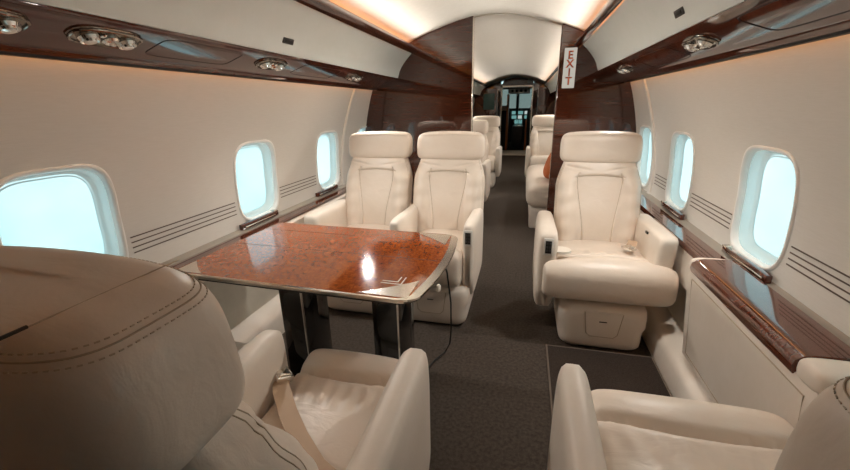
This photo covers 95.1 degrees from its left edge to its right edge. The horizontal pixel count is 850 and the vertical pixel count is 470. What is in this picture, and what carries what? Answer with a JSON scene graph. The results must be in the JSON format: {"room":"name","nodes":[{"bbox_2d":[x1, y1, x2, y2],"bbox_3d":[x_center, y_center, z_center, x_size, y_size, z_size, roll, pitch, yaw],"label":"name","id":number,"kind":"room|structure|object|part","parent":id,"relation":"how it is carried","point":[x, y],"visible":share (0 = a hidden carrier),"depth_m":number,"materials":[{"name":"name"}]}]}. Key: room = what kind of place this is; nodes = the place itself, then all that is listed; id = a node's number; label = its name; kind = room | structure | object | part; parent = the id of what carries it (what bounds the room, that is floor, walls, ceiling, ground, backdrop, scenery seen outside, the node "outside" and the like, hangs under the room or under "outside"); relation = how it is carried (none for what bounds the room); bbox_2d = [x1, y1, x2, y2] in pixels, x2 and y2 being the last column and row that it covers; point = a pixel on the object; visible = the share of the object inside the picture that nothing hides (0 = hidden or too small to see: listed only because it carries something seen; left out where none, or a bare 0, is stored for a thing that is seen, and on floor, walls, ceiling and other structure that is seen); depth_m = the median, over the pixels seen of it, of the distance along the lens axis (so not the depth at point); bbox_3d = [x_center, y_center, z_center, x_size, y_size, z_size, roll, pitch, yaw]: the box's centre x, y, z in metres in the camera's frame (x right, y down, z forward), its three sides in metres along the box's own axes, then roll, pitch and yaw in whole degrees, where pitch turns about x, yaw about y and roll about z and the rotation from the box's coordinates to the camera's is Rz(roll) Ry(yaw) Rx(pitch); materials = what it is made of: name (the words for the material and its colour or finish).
{"room":"aircraft cabin","nodes":[
{"label":"aircraft cabin","id":0,"kind":"room"},
{"bbox_2d":[0,55,474,329],"bbox_3d":[-0.129,-1.212,5.276,0.175,1.440,13.400,3,19,13],"label":"wall","id":1,"kind":"structure","parent":0,"point":[167,142],"depth_m":1.64,"materials":[{"name":"plastic"}]},
{"bbox_2d":[0,164,128,257],"bbox_3d":[-1.220,-0.008,1.314,0.098,0.444,0.374,3,19,13],"label":"window","id":2,"kind":"structure","parent":1,"relation":"in","point":[99,181],"depth_m":1.43,"materials":[{"name":"white plastic"}]},
{"bbox_2d":[130,172,340,252],"bbox_3d":[-1.035,-0.118,2.011,0.005,0.067,2.710,3,19,13],"label":"trim","id":3,"kind":"structure","parent":1,"relation":"attached to","point":[340,172],"depth_m":1.81,"materials":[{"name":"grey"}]},
{"bbox_2d":[161,184,345,266],"bbox_3d":[-1.161,0.204,1.484,0.065,0.046,5.050,3,19,13],"label":"trim","id":4,"kind":"structure","parent":1,"relation":"attached to","point":[183,257],"depth_m":2.02,"materials":[{"name":"silver metal"}]},
{"bbox_2d":[233,139,278,229],"bbox_3d":[-0.977,-0.306,2.219,0.114,0.454,0.417,3,19,13],"label":"window","id":5,"kind":"structure","parent":1,"relation":"in","point":[266,147],"depth_m":2.34,"materials":[{"name":"white plastic"}]},
{"bbox_3d":[-0.947,-0.092,2.236,0.039,0.036,0.330,3,19,13],"label":"flip rail","id":6,"kind":"part","parent":5,"relation":"part of","materials":[{"name":"brown wood"}]},
{"bbox_2d":[231,294,284,342],"bbox_3d":[-0.035,-0.599,5.457,0.125,0.160,13.400,3,19,13],"label":"baseboard","id":7,"kind":"structure","parent":1,"relation":"attached to","point":[269,316],"depth_m":2.11,"materials":[{"name":"leather"}]},
{"bbox_2d":[172,187,345,282],"bbox_3d":[-0.880,-0.018,2.259,0.088,0.092,3.348,3,19,13],"label":"ledge","id":8,"kind":"object","parent":1,"relation":"attached to","point":[299,220],"visible":0.1,"depth_m":2.39,"materials":[{"name":"brown wood"}]},
{"bbox_2d":[315,130,339,196],"bbox_3d":[-0.775,-0.566,2.995,0.114,0.454,0.462,3,19,13],"label":"window","id":9,"kind":"structure","parent":1,"relation":"in","point":[332,135],"depth_m":3.15,"materials":[{"name":"white"}]},
{"bbox_3d":[-0.750,-0.345,2.991,0.039,0.036,0.330,3,19,13],"label":"flip rail","id":10,"kind":"part","parent":9,"relation":"part of","materials":[{"name":"brown wood"}]},
{"bbox_2d":[340,89,356,184],"bbox_3d":[-0.625,-0.847,3.256,0.261,0.830,0.072,-14,22,-34],"label":"trim","id":11,"kind":"structure","parent":1,"relation":"attached to","point":[354,90],"depth_m":3.23,"materials":[{"name":"plastic"}]},
{"bbox_2d":[358,126,366,131],"bbox_3d":[-0.597,-0.810,3.708,0.098,0.444,0.374,3,19,13],"label":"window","id":12,"kind":"structure","parent":1,"relation":"in","point":[362,128],"depth_m":3.65,"materials":[{"name":"white plastic"}]},
{"bbox_2d":[282,142,651,469],"bbox_3d":[1.272,-0.794,6.355,2.500,0.080,16.000,3,19,13],"label":"floor","id":13,"kind":"structure","parent":0,"point":[490,409],"depth_m":2.03,"materials":[{"name":"carpet"}]},
{"bbox_2d":[0,245,430,469],"bbox_3d":[-0.306,0.442,0.836,0.520,1.085,0.863,3,19,13],"label":"seat","id":14,"kind":"object","parent":13,"relation":"on","point":[108,362],"visible":1,"depth_m":0.33,"materials":[{"name":"leather"}]},
{"bbox_3d":[-0.381,0.407,0.616,0.472,0.524,0.293,3,19,13],"label":"backrest","id":15,"kind":"part","parent":14,"relation":"part of","materials":[{"name":"leather"}]},
{"bbox_3d":[-0.507,0.499,0.957,0.080,0.310,0.532,3,19,13],"label":"armrest","id":16,"kind":"part","parent":14,"relation":"part of","materials":[{"name":"leather"}]},
{"bbox_2d":[272,366,335,469],"bbox_3d":[-0.311,0.456,0.960,0.075,0.036,0.459,-13,22,-32],"label":"belt","id":17,"kind":"object","parent":14,"relation":"on","point":[291,420],"visible":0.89,"depth_m":0.99,"materials":[{"name":"beige fabric"}]},
{"bbox_2d":[261,349,398,469],"bbox_3d":[-0.276,0.563,1.001,0.346,0.255,0.620,3,19,13],"label":"seat cushion","id":18,"kind":"object","parent":14,"relation":"on","point":[336,393],"depth_m":1.07,"materials":[{"name":"leather"}]},
{"bbox_3d":[-0.082,0.601,0.881,0.087,0.470,0.532,3,19,13],"label":"armrest","id":19,"kind":"part","parent":14,"relation":"part of","materials":[{"name":"leather"}]},
{"bbox_2d":[235,341,246,350],"bbox_3d":[-0.789,0.416,0.981,0.519,1.063,0.816,3,19,13],"label":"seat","id":20,"kind":"object","parent":13,"relation":"on","point":[239,345],"visible":0.02,"depth_m":1.30,"materials":[{"name":"leather"}]},
{"bbox_2d":[177,223,457,376],"bbox_3d":[-0.362,0.385,1.673,0.967,0.673,0.650,4,19,16],"label":"conference table","id":21,"kind":"object","parent":13,"relation":"on","point":[392,270],"visible":0.79,"depth_m":1.49,"materials":[{"name":"brown wood"}]},
{"bbox_3d":[-0.836,0.119,1.440,0.120,0.003,0.100,4,19,16],"label":"corner plate","id":22,"kind":"part","parent":21,"relation":"part of","materials":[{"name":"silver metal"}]},
{"bbox_3d":[-0.491,0.414,1.645,0.100,0.642,0.180,4,19,16],"label":"leg","id":23,"kind":"part","parent":21,"relation":"part of","materials":[{"name":"black metal"}]},
{"bbox_3d":[-0.117,0.166,1.254,0.170,0.003,0.130,4,19,16],"label":"corner plate","id":24,"kind":"part","parent":21,"relation":"part of","materials":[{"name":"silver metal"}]},
{"bbox_3d":[-0.116,0.441,1.540,0.100,0.642,0.180,4,19,16],"label":"leg","id":25,"kind":"part","parent":21,"relation":"part of","materials":[{"name":"black"}]},
{"bbox_3d":[0.019,0.015,1.704,0.170,0.003,0.130,4,19,16],"label":"corner plate","id":26,"kind":"part","parent":21,"relation":"part of","materials":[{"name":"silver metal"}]},
{"bbox_3d":[0.045,0.178,1.304,0.014,0.026,0.025,4,19,16],"label":"latch knob","id":27,"kind":"part","parent":21,"relation":"part of","materials":[{"name":"white metal"}]},
{"bbox_2d":[428,268,451,367],"bbox_3d":[0.044,0.360,1.774,0.095,0.640,0.390,8,21,27],"label":"power cord","id":28,"kind":"object","parent":21,"relation":"attached to","point":[440,355],"visible":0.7,"depth_m":1.92,"materials":[{"name":"black plastic"}]},
{"bbox_2d":[304,131,412,313],"bbox_3d":[-0.418,-0.117,2.573,0.562,1.063,0.816,3,19,13],"label":"seat","id":29,"kind":"object","parent":13,"relation":"on","point":[379,182],"visible":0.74,"depth_m":2.64,"materials":[{"name":"leather"}]},
{"bbox_3d":[-0.630,-0.080,2.625,0.126,0.250,0.520,3,19,13],"label":"armrest","id":30,"kind":"part","parent":29,"relation":"part of","materials":[{"name":"leather"}]},
{"bbox_3d":[-0.449,0.347,2.369,0.176,0.137,0.009,3,19,13],"label":"drawer","id":31,"kind":"part","parent":29,"relation":"part of","materials":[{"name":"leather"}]},
{"bbox_2d":[347,224,388,229],"bbox_3d":[-0.395,0.075,2.526,0.396,0.232,0.620,3,19,13],"label":"seat cushion","id":32,"kind":"object","parent":29,"relation":"on","point":[369,226],"depth_m":2.62,"materials":[{"name":"leather"}]},
{"bbox_3d":[-0.326,-0.309,2.718,0.472,0.524,0.293,3,19,13],"label":"backrest","id":33,"kind":"part","parent":29,"relation":"part of","materials":[{"name":"leather"}]},
{"bbox_2d":[389,131,484,323],"bbox_3d":[0.098,-0.080,2.429,0.495,1.063,0.813,3,19,13],"label":"seat","id":34,"kind":"object","parent":13,"relation":"on","point":[448,192],"visible":0.85,"depth_m":2.48,"materials":[{"name":"leather"}]},
{"bbox_3d":[-0.110,-0.011,2.480,0.075,0.310,0.540,3,19,13],"label":"armrest","id":35,"kind":"part","parent":34,"relation":"part of","materials":[{"name":"leather"}]},
{"bbox_3d":[0.032,0.382,2.234,0.176,0.137,0.009,3,19,13],"label":"drawer","id":36,"kind":"part","parent":34,"relation":"part of","materials":[{"name":"leather"}]},
{"bbox_2d":[420,229,462,286],"bbox_3d":[0.085,0.099,2.388,0.346,0.255,0.620,3,19,13],"label":"seat cushion","id":37,"kind":"object","parent":34,"relation":"on","point":[455,267],"depth_m":2.12,"materials":[{"name":"leather"}]},
{"bbox_3d":[0.155,-0.274,2.583,0.472,0.524,0.293,3,19,13],"label":"backrest","id":38,"kind":"part","parent":34,"relation":"part of","materials":[{"name":"leather"}]},
{"bbox_3d":[0.233,0.019,2.106,0.048,0.090,0.009,3,19,13],"label":"control panel","id":39,"kind":"part","parent":34,"relation":"part of","materials":[{"name":"black plastic"}]},
{"bbox_3d":[0.300,0.080,2.404,0.072,0.450,0.540,3,19,13],"label":"armrest","id":40,"kind":"part","parent":34,"relation":"part of","materials":[{"name":"leather"}]},
{"bbox_2d":[473,119,490,201],"bbox_3d":[0.509,-0.810,4.620,0.519,1.063,0.816,3,19,13],"label":"seat","id":41,"kind":"object","parent":13,"relation":"on","point":[479,125],"visible":0.14,"depth_m":4.66,"materials":[{"name":"leather"}]},
{"bbox_3d":[0.536,-1.006,4.781,0.472,0.524,0.293,3,19,13],"label":"backrest","id":42,"kind":"part","parent":41,"relation":"part of","materials":[{"name":"leather"}]},
{"bbox_3d":[0.717,-0.651,4.596,0.080,0.450,0.532,3,19,13],"label":"armrest","id":43,"kind":"part","parent":41,"relation":"part of","materials":[{"name":"leather"}]},
{"bbox_2d":[474,89,499,116],"bbox_3d":[1.632,-2.982,10.267,0.540,1.610,1.056,3,19,13],"label":"tall cabinet","id":44,"kind":"object","parent":13,"relation":"on","point":[487,103],"visible":0.39,"depth_m":9.65,"materials":[{"name":"brown wood"}]},
{"bbox_2d":[473,116,501,187],"bbox_3d":[0.955,-1.332,6.175,0.519,1.063,0.816,3,19,13],"label":"seat","id":45,"kind":"object","parent":13,"relation":"on","point":[493,135],"visible":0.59,"depth_m":6.22,"materials":[{"name":"leather"}]},
{"bbox_2d":[488,155,494,171],"bbox_3d":[0.913,-1.144,6.144,0.396,0.232,0.620,3,19,13],"label":"seat cushion","id":46,"kind":"object","parent":45,"relation":"on","point":[492,157],"depth_m":5.87,"materials":[{"name":"leather"}]},
{"bbox_3d":[0.982,-1.528,6.336,0.472,0.524,0.293,3,19,13],"label":"backrest","id":47,"kind":"part","parent":45,"relation":"part of","materials":[{"name":"leather"}]},
{"bbox_3d":[1.163,-1.173,6.152,0.080,0.450,0.532,3,19,13],"label":"armrest","id":48,"kind":"part","parent":45,"relation":"part of","materials":[{"name":"leather"}]},
{"bbox_2d":[500,106,509,146],"bbox_3d":[2.365,-3.300,11.825,0.440,1.210,0.560,3,19,13],"label":"panel","id":49,"kind":"object","parent":13,"relation":"on","point":[504,108],"visible":0.4,"depth_m":11.55,"materials":[{"name":"black"}]},
{"bbox_2d":[509,108,530,146],"bbox_3d":[2.908,-3.379,12.178,1.700,1.120,1.300,3,19,13],"label":"panel","id":50,"kind":"object","parent":13,"relation":"on","point":[517,118],"visible":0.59,"depth_m":12.41,"materials":[{"name":"grey"}]},
{"bbox_3d":[3.036,-3.763,12.614,1.700,0.670,0.200,3,19,13],"label":"panel","id":51,"kind":"part","parent":50,"relation":"part of","materials":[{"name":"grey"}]},
{"bbox_2d":[526,108,530,146],"bbox_3d":[3.248,-3.247,11.613,0.440,1.210,0.560,3,19,13],"label":"panel","id":52,"kind":"object","parent":13,"relation":"on","point":[528,111],"visible":0.15,"depth_m":11.40,"materials":[{"name":"black wood"}]},
{"bbox_2d":[526,164,548,227],"bbox_3d":[1.550,-0.700,4.522,0.715,0.880,1.560,3,19,13],"label":"divan","id":53,"kind":"object","parent":13,"relation":"on","point":[536,183],"visible":0.17,"depth_m":3.98,"materials":[{"name":"leather"}]},
{"bbox_2d":[543,153,550,178],"bbox_3d":[1.339,-0.748,4.072,0.171,0.308,0.340,2,19,10],"label":"throw pillow","id":54,"kind":"object","parent":53,"relation":"on","point":[546,170],"visible":0.41,"depth_m":4.03,"materials":[{"name":"orange fabric"}]},
{"bbox_2d":[525,115,553,176],"bbox_3d":[1.836,-1.303,6.035,0.528,1.063,0.770,3,19,13],"label":"seat","id":55,"kind":"object","parent":13,"relation":"on","point":[539,149],"visible":0.62,"depth_m":6.10,"materials":[{"name":"leather"}]},
{"bbox_3d":[1.607,-1.163,6.094,0.070,0.450,0.532,3,19,13],"label":"armrest","id":56,"kind":"part","parent":55,"relation":"part of","materials":[{"name":"leather"}]},
{"bbox_2d":[530,155,548,165],"bbox_3d":[1.842,-1.116,5.990,0.436,0.240,0.574,3,19,13],"label":"seat cushion","id":57,"kind":"object","parent":55,"relation":"on","point":[534,159],"depth_m":5.76,"materials":[{"name":"leather"}]},
{"bbox_3d":[1.906,-1.489,6.163,0.472,0.524,0.293,3,19,13],"label":"backrest","id":58,"kind":"part","parent":55,"relation":"part of","materials":[{"name":"leather"}]},
{"bbox_2d":[536,87,555,114],"bbox_3d":[3.039,-2.898,9.930,0.400,1.610,1.054,3,19,13],"label":"tall cabinet","id":59,"kind":"object","parent":13,"relation":"on","point":[545,105],"visible":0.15,"depth_m":9.32,"materials":[{"name":"brown wood"}]},
{"bbox_2d":[532,131,678,349],"bbox_3d":[0.960,-0.016,2.186,0.651,1.063,0.771,3,19,13],"label":"seat","id":60,"kind":"object","parent":13,"relation":"on","point":[601,290],"visible":1,"depth_m":2.03,"materials":[{"name":"leather"}]},
{"bbox_3d":[0.689,0.123,2.253,0.106,0.450,0.538,3,19,13],"label":"armrest","id":61,"kind":"part","parent":60,"relation":"part of","materials":[{"name":"leather"}]},
{"bbox_3d":[0.622,0.061,1.956,0.048,0.090,0.009,3,19,13],"label":"control panel","id":62,"kind":"part","parent":60,"relation":"part of","materials":[{"name":"black plastic"}]},
{"bbox_2d":[557,246,570,253],"bbox_3d":[0.694,0.078,2.002,0.110,0.012,0.090,3,19,13],"label":"belt","id":63,"kind":"object","parent":60,"relation":"on","point":[561,250],"visible":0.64,"depth_m":1.98,"materials":[{"name":"white"}]},
{"bbox_3d":[1.022,-0.203,2.316,0.472,0.524,0.293,3,19,13],"label":"backrest","id":64,"kind":"part","parent":60,"relation":"part of","materials":[{"name":"leather"}]},
{"bbox_3d":[0.898,0.454,1.967,0.176,0.137,0.009,3,19,13],"label":"drawer","id":65,"kind":"part","parent":60,"relation":"part of","materials":[{"name":"leather"}]},
{"bbox_2d":[542,240,678,306],"bbox_3d":[0.958,0.170,2.143,0.615,0.240,0.574,3,19,13],"label":"seat cushion","id":66,"kind":"object","parent":60,"relation":"on","point":[595,273],"depth_m":1.91,"materials":[{"name":"leather"}]},
{"bbox_2d":[621,240,637,251],"bbox_3d":[1.097,0.053,2.080,0.073,0.021,0.171,11,22,32],"label":"belt","id":67,"kind":"object","parent":60,"relation":"on","point":[630,246],"visible":1,"depth_m":2.04,"materials":[{"name":"beige"}]},
{"bbox_3d":[1.212,0.037,2.091,0.099,0.215,0.532,3,19,13],"label":"armrest","id":68,"kind":"part","parent":60,"relation":"part of","materials":[{"name":"leather"}]},
{"bbox_2d":[545,344,672,420],"bbox_3d":[0.786,0.735,1.602,0.516,0.012,0.879,3,19,13],"label":"floor mat","id":69,"kind":"object","parent":13,"relation":"on","point":[603,369],"visible":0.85,"depth_m":1.86,"materials":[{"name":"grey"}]},
{"bbox_2d":[547,363,849,469],"bbox_3d":[0.577,0.506,0.674,0.645,1.033,0.848,3,19,13],"label":"seat","id":70,"kind":"object","parent":13,"relation":"on","point":[598,429],"visible":1,"depth_m":0.88,"materials":[{"name":"leather"}]},
{"bbox_3d":[0.318,0.618,0.836,0.080,0.490,0.470,3,19,13],"label":"armrest","id":71,"kind":"part","parent":70,"relation":"part of","materials":[{"name":"leather"}]},
{"bbox_2d":[591,389,793,469],"bbox_3d":[0.632,0.606,0.842,0.476,0.240,0.574,3,19,13],"label":"seat cushion","id":72,"kind":"object","parent":70,"relation":"on","point":[638,431],"depth_m":0.92,"materials":[{"name":"leather"}]},
{"bbox_2d":[329,0,623,87],"bbox_3d":[0.953,-2.076,4.705,2.280,0.600,13.400,3,19,13],"label":"ceiling","id":73,"kind":"structure","parent":0,"point":[408,20],"depth_m":3.11,"materials":[{"name":"plastic"}]},
{"bbox_2d":[22,0,410,77],"bbox_3d":[-0.898,-0.720,1.106,0.364,0.216,5.050,3,19,13],"label":"bin","id":74,"kind":"object","parent":73,"relation":"attached to","point":[285,27],"visible":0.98,"depth_m":1.61,"materials":[{"name":"grey plastic"}]},
{"bbox_2d":[0,0,397,90],"bbox_3d":[-0.964,-0.576,1.171,0.242,0.099,5.050,3,19,13],"label":"panel","id":75,"kind":"object","parent":74,"relation":"attached to","point":[160,49],"visible":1,"depth_m":1.33,"materials":[{"name":"brown wood"}]},
{"bbox_2d":[0,9,31,33],"bbox_3d":[-1.001,-0.480,0.860,0.091,0.045,0.210,4,19,14],"label":"cluster","id":76,"kind":"object","parent":75,"relation":"attached to","point":[11,22],"visible":1,"depth_m":0.91,"materials":[{"name":"silver metal"}]},
{"bbox_2d":[65,26,142,49],"bbox_3d":[-0.929,-0.573,1.136,0.091,0.045,0.210,4,19,14],"label":"cluster","id":77,"kind":"object","parent":75,"relation":"attached to","point":[86,35],"visible":1,"depth_m":1.11,"materials":[{"name":"silver metal"}]},
{"bbox_2d":[101,35,118,45],"bbox_3d":[-0.922,-0.570,1.139,0.044,0.015,0.044,-16,13,19],"label":"reading lamp","id":78,"kind":"object","parent":77,"relation":"attached to","point":[110,40],"depth_m":1.13,"materials":[{"name":"silver metal"}]},
{"bbox_2d":[255,59,287,70],"bbox_3d":[-0.737,-0.820,1.873,0.091,0.045,0.210,4,19,14],"label":"cluster","id":79,"kind":"object","parent":75,"relation":"attached to","point":[268,64],"visible":1,"depth_m":1.84,"materials":[{"name":"silver metal"}]},
{"bbox_2d":[269,63,277,68],"bbox_3d":[-0.730,-0.816,1.875,0.044,0.015,0.044,-16,13,19],"label":"reading lamp","id":80,"kind":"object","parent":79,"relation":"attached to","point":[273,65],"depth_m":1.87,"materials":[{"name":"silver metal"}]},
{"bbox_2d":[346,74,362,81],"bbox_3d":[-0.502,-1.122,2.775,0.091,0.045,0.210,4,19,14],"label":"cluster","id":81,"kind":"object","parent":75,"relation":"attached to","point":[354,77],"visible":1,"depth_m":2.73,"materials":[{"name":"silver metal"}]},
{"bbox_2d":[294,0,414,53],"bbox_3d":[-0.705,-0.817,1.023,0.034,0.064,5.050,3,19,13],"label":"rail","id":82,"kind":"object","parent":73,"relation":"attached to","point":[326,7],"visible":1,"depth_m":2.18,"materials":[{"name":"brown wood"}]},
{"bbox_2d":[473,82,484,94],"bbox_3d":[0.511,-2.534,6.519,0.364,0.216,6.590,3,19,13],"label":"bin","id":83,"kind":"object","parent":73,"relation":"attached to","point":[478,88],"visible":0.05,"depth_m":8.63,"materials":[{"name":"grey"}]},
{"bbox_2d":[474,77,486,86],"bbox_3d":[0.704,-2.630,6.436,0.034,0.064,6.590,3,19,13],"label":"rail","id":84,"kind":"object","parent":73,"relation":"attached to","point":[475,79],"visible":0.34,"depth_m":8.12,"materials":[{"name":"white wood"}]},
{"bbox_2d":[543,65,557,84],"bbox_3d":[2.018,-2.551,6.121,0.034,0.064,6.590,3,19,13],"label":"rail","id":85,"kind":"object","parent":73,"relation":"attached to","point":[555,70],"visible":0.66,"depth_m":6.35,"materials":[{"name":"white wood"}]},
{"bbox_2d":[545,71,557,92],"bbox_3d":[2.216,-2.432,6.109,0.364,0.216,6.590,3,19,13],"label":"bin","id":86,"kind":"object","parent":73,"relation":"attached to","point":[551,84],"visible":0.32,"depth_m":7.45,"materials":[{"name":"beige plastic"}]},
{"bbox_2d":[578,0,622,44],"bbox_3d":[0.610,-0.738,0.708,0.034,0.064,5.050,3,19,13],"label":"rail","id":87,"kind":"object","parent":73,"relation":"attached to","point":[610,6],"visible":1,"depth_m":2.19,"materials":[{"name":"brown wood"}]},
{"bbox_2d":[583,0,746,70],"bbox_3d":[0.807,-0.618,0.696,0.364,0.216,5.050,3,19,13],"label":"bin","id":88,"kind":"object","parent":73,"relation":"attached to","point":[634,26],"visible":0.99,"depth_m":1.73,"materials":[{"name":"grey plastic"}]},
{"bbox_3d":[0.905,-0.793,1.389,0.006,0.014,0.060,-21,12,20],"label":"latch plate","id":89,"kind":"part","parent":88,"relation":"part of","materials":[{"name":"black"}]},
{"bbox_2d":[599,0,849,82],"bbox_3d":[0.879,-0.465,0.729,0.242,0.099,5.050,3,19,13],"label":"panel","id":90,"kind":"object","parent":88,"relation":"attached to","point":[750,27],"visible":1,"depth_m":1.18,"materials":[{"name":"brown wood"}]},
{"bbox_2d":[616,66,632,73],"bbox_3d":[1.311,-1.084,2.554,0.092,0.045,0.210,3,19,12],"label":"cluster","id":91,"kind":"object","parent":90,"relation":"attached to","point":[621,69],"visible":1,"depth_m":2.50,"materials":[{"name":"silver metal"}]},
{"bbox_2d":[681,35,719,51],"bbox_3d":[1.023,-0.714,1.450,0.092,0.045,0.210,3,19,12],"label":"cluster","id":92,"kind":"object","parent":90,"relation":"attached to","point":[698,42],"visible":1,"depth_m":1.41,"materials":[{"name":"silver metal"}]},
{"bbox_2d":[693,42,703,48],"bbox_3d":[1.026,-0.709,1.454,0.044,0.015,0.044,22,22,7],"label":"reading lamp","id":93,"kind":"object","parent":92,"relation":"attached to","point":[695,46],"depth_m":1.46,"materials":[{"name":"silver metal"}]},
{"bbox_2d":[365,16,635,217],"bbox_3d":[0.578,-0.873,3.446,2.382,1.918,0.060,3,19,13],"label":"wall","id":94,"kind":"structure","parent":0,"point":[432,90],"depth_m":3.32,"materials":[{"name":"brown wood"}]},
{"bbox_2d":[471,17,474,130],"bbox_3d":[0.419,-0.877,3.486,0.008,1.905,0.068,3,19,13],"label":"trim","id":95,"kind":"structure","parent":94,"relation":"attached to","point":[473,17],"depth_m":3.30,"materials":[{"name":"silver metal"}]},
{"bbox_2d":[546,24,562,210],"bbox_3d":[1.096,-0.791,3.338,0.008,1.810,0.068,3,19,13],"label":"trim","id":96,"kind":"structure","parent":94,"relation":"attached to","point":[562,24],"depth_m":3.25,"materials":[{"name":"silver metal"}]},
{"bbox_2d":[562,47,577,87],"bbox_3d":[1.153,-1.331,3.102,0.094,0.298,0.014,3,19,13],"label":"exit sign","id":97,"kind":"object","parent":94,"relation":"attached to","point":[570,55],"visible":1,"depth_m":3.10,"materials":[{"name":"white plastic"}]},
{"bbox_2d":[491,84,525,141],"bbox_3d":[2.810,-3.637,11.943,1.950,1.760,2.820,3,19,13],"label":"wall","id":98,"kind":"structure","parent":0,"point":[510,131],"depth_m":13.32,"materials":[{"name":"grey"}]},
{"bbox_2d":[502,88,518,110],"bbox_3d":[2.563,-4.367,12.589,0.945,0.690,1.100,3,19,13],"label":"window","id":99,"kind":"structure","parent":98,"relation":"in","point":[514,98],"depth_m":12.37,"materials":[{"name":"grey"}]},
{"bbox_2d":[502,150,525,154],"bbox_3d":[2.376,-2.208,10.428,0.840,0.012,1.100,3,19,13],"label":"trim","id":100,"kind":"structure","parent":98,"relation":"attached to","point":[504,152],"depth_m":10.42,"materials":[{"name":"beige"}]},
{"bbox_2d":[508,88,529,93],"bbox_3d":[2.732,-4.160,11.252,0.600,0.130,0.708,3,19,13],"label":"switch panel","id":101,"kind":"object","parent":98,"relation":"attached to","point":[519,90],"visible":1,"depth_m":10.94,"materials":[{"name":"black plastic"}]},
{"bbox_2d":[519,87,531,107],"bbox_3d":[3.481,-4.312,12.368,0.955,0.690,1.100,3,19,13],"label":"window","id":102,"kind":"structure","parent":98,"relation":"in","point":[524,99],"depth_m":12.44,"materials":[{"name":"grey"}]},
{"bbox_2d":[473,78,555,130],"bbox_3d":[2.437,-3.262,10.591,2.400,1.908,0.080,3,19,13],"label":"wall","id":103,"kind":"structure","parent":0,"point":[511,81],"depth_m":10.32,"materials":[{"name":"brown wood"}]},
{"bbox_2d":[500,85,533,149],"bbox_3d":[2.540,-3.245,10.852,0.840,1.710,0.640,3,19,13],"label":"door frame","id":104,"kind":"structure","parent":103,"relation":"in","point":[532,86],"depth_m":10.60,"materials":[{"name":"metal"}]},
{"bbox_2d":[524,119,526,149],"bbox_3d":[2.820,-2.821,10.922,0.040,0.850,0.400,3,19,13],"label":"trim","id":105,"kind":"structure","parent":103,"relation":"attached to","point":[526,119],"depth_m":10.73,"materials":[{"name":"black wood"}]},
{"bbox_2d":[630,34,849,336],"bbox_3d":[2.070,-1.080,4.748,0.175,1.440,13.400,3,19,13],"label":"wall","id":106,"kind":"structure","parent":0,"point":[795,100],"depth_m":1.30,"materials":[{"name":"plastic"}]},
{"bbox_2d":[637,125,650,187],"bbox_3d":[1.667,-0.590,2.910,0.098,0.444,0.374,3,19,13],"label":"window","id":107,"kind":"structure","parent":106,"relation":"in","point":[645,131],"depth_m":3.04,"materials":[{"name":"white"}]},
{"bbox_2d":[641,79,655,193],"bbox_3d":[1.554,-0.716,2.733,0.072,0.830,0.261,-9,20,-24],"label":"trim","id":108,"kind":"structure","parent":106,"relation":"attached to","point":[653,138],"depth_m":2.69,"materials":[{"name":"plastic"}]},
{"bbox_2d":[641,306,713,402],"bbox_3d":[1.999,-0.477,4.968,0.125,0.160,13.400,3,19,13],"label":"baseboard","id":109,"kind":"structure","parent":106,"relation":"attached to","point":[662,335],"depth_m":1.81,"materials":[{"name":"leather"}]},
{"bbox_2d":[661,131,694,219],"bbox_3d":[1.484,-0.358,2.232,0.110,0.454,0.412,3,19,13],"label":"window","id":110,"kind":"structure","parent":106,"relation":"in","point":[678,140],"depth_m":2.37,"materials":[{"name":"white plastic"}]},
{"bbox_3d":[1.438,-0.149,2.270,0.029,0.036,0.330,3,19,13],"label":"flip rail","id":111,"kind":"part","parent":110,"relation":"part of","materials":[{"name":"brown wood"}]},
{"bbox_2d":[640,194,724,289],"bbox_3d":[1.416,-0.081,2.465,0.089,0.198,1.828,3,19,13],"label":"ledge","id":112,"kind":"object","parent":106,"relation":"attached to","point":[690,246],"visible":0.21,"depth_m":1.87,"materials":[{"name":"brown wood"}]},
{"bbox_2d":[641,188,849,346],"bbox_3d":[1.106,0.340,0.939,0.065,0.046,5.050,3,19,13],"label":"trim","id":113,"kind":"structure","parent":106,"relation":"attached to","point":[705,238],"depth_m":1.36,"materials":[{"name":"silver metal"}]},
{"bbox_2d":[654,174,849,302],"bbox_3d":[1.261,0.032,1.423,0.005,0.067,2.735,3,19,13],"label":"trim","id":114,"kind":"structure","parent":106,"relation":"attached to","point":[841,297],"depth_m":1.24,"materials":[{"name":"brown"}]},
{"bbox_2d":[722,145,799,283],"bbox_3d":[1.284,-0.100,1.464,0.110,0.454,0.382,3,19,13],"label":"window","id":115,"kind":"structure","parent":106,"relation":"in","point":[755,159],"depth_m":1.57,"materials":[{"name":"white plastic"}]},
{"bbox_3d":[1.242,0.104,1.515,0.029,0.036,0.330,3,19,13],"label":"flip rail","id":116,"kind":"part","parent":115,"relation":"part of","materials":[{"name":"brown wood"}]},
{"bbox_2d":[682,258,849,427],"bbox_3d":[1.078,0.423,1.299,0.152,0.454,0.788,3,19,13],"label":"cabinet","id":117,"kind":"object","parent":106,"relation":"attached to","point":[748,346],"visible":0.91,"depth_m":1.20,"materials":[{"name":"leather"}]}
]}

